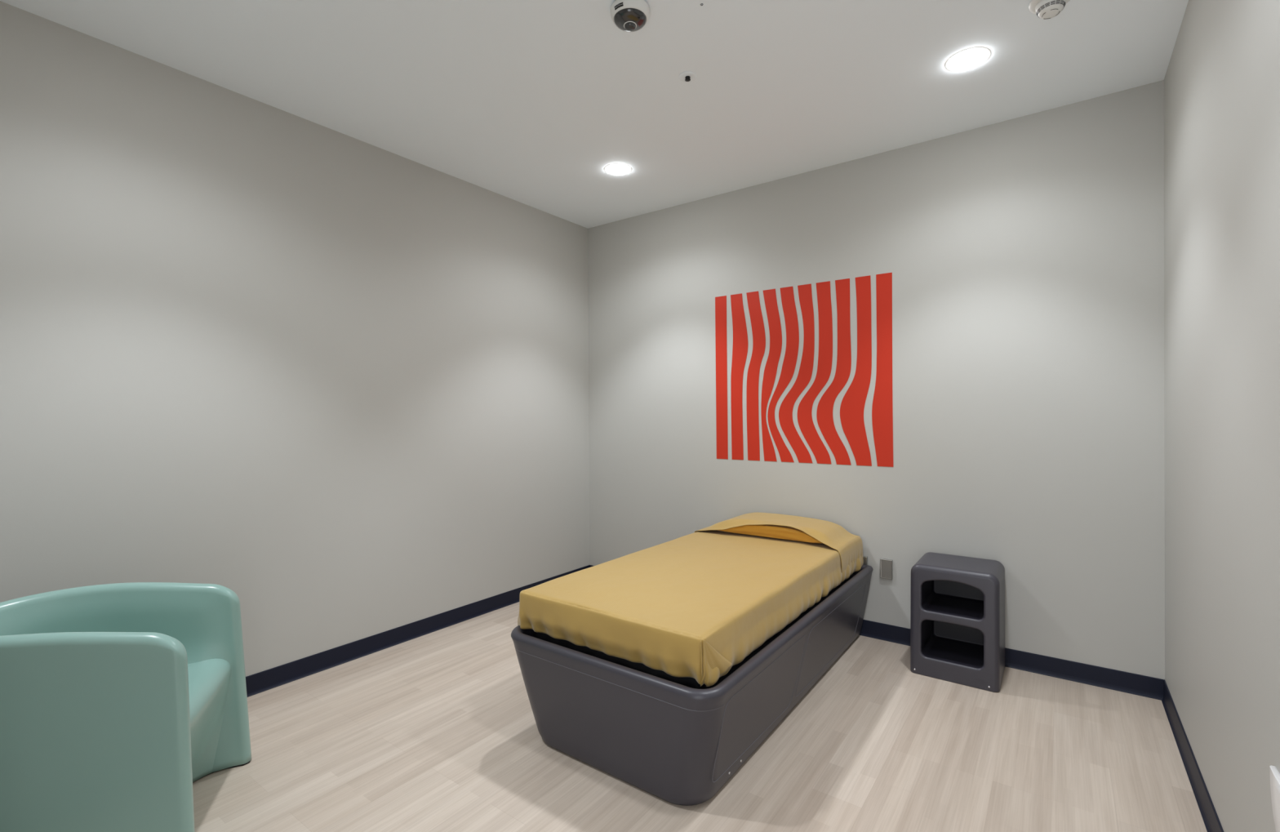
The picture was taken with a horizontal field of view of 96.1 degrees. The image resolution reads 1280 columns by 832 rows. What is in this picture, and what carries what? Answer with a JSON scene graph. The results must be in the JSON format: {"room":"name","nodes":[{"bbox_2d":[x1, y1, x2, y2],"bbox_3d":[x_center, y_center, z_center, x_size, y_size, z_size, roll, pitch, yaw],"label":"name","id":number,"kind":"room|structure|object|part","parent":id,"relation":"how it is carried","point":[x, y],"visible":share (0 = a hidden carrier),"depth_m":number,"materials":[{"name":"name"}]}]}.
{"room":"psychiatric patient room","nodes":[
{"label":"psychiatric patient room","id":0,"kind":"room"},
{"bbox_2d":[0,0,589,676],"bbox_3d":[-1.663,-0.105,3.487,0.120,3.050,4.190,0,0,36],"label":"wall","id":1,"kind":"structure","parent":0,"point":[335,382],"depth_m":2.98,"materials":[{"name":"grey paint"}]},
{"bbox_2d":[245,564,589,697],"bbox_3d":[-1.601,1.369,3.453,0.014,0.101,3.950,0,0,36],"label":"baseboard","id":2,"kind":"structure","parent":1,"relation":"attached to","point":[277,676],"depth_m":3.46,"materials":[{"name":"black rubber"}]},
{"bbox_2d":[0,0,1188,228],"bbox_3d":[-0.109,-1.684,2.338,3.992,0.100,4.190,0,0,36],"label":"ceiling","id":3,"kind":"structure","parent":0,"point":[527,102],"depth_m":2.74,"materials":[{"name":"white paint"}]},
{"bbox_2d":[604,163,631,175],"bbox_3d":[-0.146,-1.631,3.825,0.188,0.016,0.188,0,0,36],"label":"recessed light","id":4,"kind":"object","parent":3,"relation":"in","point":[618,169],"visible":1,"depth_m":3.80,"materials":[{"name":"white plastic"}]},
{"bbox_2d":[610,0,649,31],"bbox_3d":[-0.040,-1.593,2.309,0.158,0.082,0.158,0,0,36],"label":"security camera","id":5,"kind":"object","parent":3,"relation":"attached to","point":[628,15],"visible":1,"depth_m":2.27,"materials":[{"name":"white plastic"}]},
{"bbox_2d":[679,71,696,81],"bbox_3d":[0.230,-1.628,2.774,0.086,0.018,0.086,0,0,36],"label":"sprinkler","id":6,"kind":"object","parent":3,"relation":"attached to","point":[687,76],"visible":1,"depth_m":2.77,"materials":[{"name":"white paint"}]},
{"bbox_2d":[944,46,991,71],"bbox_3d":[1.511,-1.635,2.654,0.188,0.016,0.188,0,0,36],"label":"recessed light","id":7,"kind":"object","parent":3,"relation":"in","point":[970,58],"visible":1,"depth_m":2.63,"materials":[{"name":"white plastic"}]},
{"bbox_2d":[1028,0,1069,19],"bbox_3d":[1.617,-1.611,2.265,0.145,0.062,0.145,0,0,36],"label":"smoke detector","id":8,"kind":"object","parent":3,"relation":"attached to","point":[1044,9],"visible":1,"depth_m":2.25,"materials":[{"name":"white plastic"}]},
{"bbox_2d":[192,601,1207,831],"bbox_3d":[-0.092,1.466,2.350,3.992,0.100,4.190,0,0,36],"label":"floor","id":9,"kind":"structure","parent":0,"point":[437,731],"depth_m":2.34,"materials":[{"name":"beige wood"}]},
{"bbox_2d":[0,582,251,831],"bbox_3d":[-1.876,1.031,1.943,0.806,0.790,0.673,0,0,-21],"label":"tub chair","id":10,"kind":"object","parent":9,"relation":"on","point":[116,699],"visible":1,"depth_m":1.75,"materials":[{"name":"teal plastic"}]},
{"bbox_3d":[-1.851,1.186,1.953,0.645,0.473,0.609,0,0,-21],"label":"seat","id":11,"kind":"part","parent":10,"relation":"part of","materials":[{"name":"teal plastic"}]},
{"bbox_2d":[511,564,873,805],"bbox_3d":[0.429,1.179,3.099,1.068,0.461,2.094,0,0,36],"label":"frame","id":12,"kind":"object","parent":9,"relation":"on","point":[677,744],"visible":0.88,"depth_m":2.26,"materials":[{"name":"grey plastic"}]},
{"bbox_2d":[533,571,854,688],"bbox_3d":[0.443,0.913,3.153,0.900,0.196,1.955,0,0,36],"label":"mattress","id":13,"kind":"object","parent":12,"relation":"on","point":[691,682],"visible":0.17,"depth_m":2.32,"materials":[{"name":"black fabric"}]},
{"bbox_2d":[517,529,863,686],"bbox_3d":[0.426,0.870,3.134,1.028,0.184,2.020,0,0,36],"label":"fitted sheet","id":14,"kind":"object","parent":13,"relation":"on","point":[655,606],"visible":0.94,"depth_m":2.55,"materials":[{"name":"yellow fabric"}]},
{"bbox_2d":[715,524,822,543],"bbox_3d":[0.871,0.726,3.782,0.861,0.092,0.426,0,0,36],"label":"pillow","id":15,"kind":"object","parent":14,"relation":"on","point":[784,532],"visible":0.51,"depth_m":3.59,"materials":[{"name":"fabric"}]},
{"bbox_2d":[694,511,863,573],"bbox_3d":[0.884,0.804,3.764,0.997,0.265,0.456,0,0,36],"label":"sheet","id":16,"kind":"object","parent":14,"relation":"on","point":[849,546],"visible":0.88,"depth_m":3.61,"materials":[{"name":"fabric"}]},
{"bbox_2d":[910,551,1004,692],"bbox_3d":[1.757,1.106,3.183,0.420,0.590,0.383,0,0,36],"label":"nightstand","id":17,"kind":"object","parent":9,"relation":"on","point":[957,602],"visible":1,"depth_m":3.12,"materials":[{"name":"grey plastic"}]},
{"bbox_2d":[587,80,1164,679],"bbox_3d":[1.101,-0.121,3.986,3.752,3.050,0.120,0,0,36],"label":"wall","id":18,"kind":"structure","parent":0,"point":[1024,255],"depth_m":3.36,"materials":[{"name":"grey paint"}]},
{"bbox_2d":[715,272,893,466],"bbox_3d":[1.067,-0.286,3.934,1.244,1.207,0.002,0,0,36],"label":"wall art","id":19,"kind":"object","parent":18,"relation":"attached to","point":[852,405],"visible":1,"depth_m":3.88,"materials":[{"name":"red plastic"}]},
{"bbox_2d":[862,555,867,564],"bbox_3d":[1.417,0.956,3.680,0.072,0.122,0.013,0,0,36],"label":"outlet cover","id":20,"kind":"object","parent":18,"relation":"attached to","point":[865,557],"visible":0.13,"depth_m":3.66,"materials":[{"name":"silver metal"}]},
{"bbox_2d":[589,564,1163,700],"bbox_3d":[1.069,1.353,3.938,3.742,0.101,0.014,0,0,36],"label":"baseboard","id":21,"kind":"structure","parent":18,"relation":"attached to","point":[1097,676],"depth_m":3.06,"materials":[{"name":"black rubber"}]},
{"bbox_2d":[880,558,893,579],"bbox_3d":[1.538,0.956,3.592,0.072,0.122,0.013,0,0,36],"label":"outlet cover","id":22,"kind":"object","parent":18,"relation":"attached to","point":[886,565],"visible":1,"depth_m":3.59,"materials":[{"name":"silver metal"}]},
{"bbox_2d":[1164,0,1279,831],"bbox_3d":[1.462,-0.113,1.201,0.120,3.050,4.190,0,0,36],"label":"wall","id":23,"kind":"structure","parent":0,"point":[1222,77],"depth_m":1.80,"materials":[{"name":"grey paint"}]},
{"bbox_2d":[1161,679,1223,831],"bbox_3d":[1.416,1.362,1.246,0.014,0.101,3.950,0,0,36],"label":"baseboard","id":24,"kind":"structure","parent":23,"relation":"attached to","point":[1211,821],"depth_m":2.22,"materials":[{"name":"black rubber"}]},
{"bbox_2d":[1270,765,1279,831],"bbox_3d":[1.449,0.911,1.292,0.013,0.152,0.200,0,0,36],"label":"wall fitting","id":25,"kind":"object","parent":23,"relation":"attached to","point":[1274,773],"visible":1,"depth_m":1.33,"materials":[{"name":"white plastic"}]}
]}

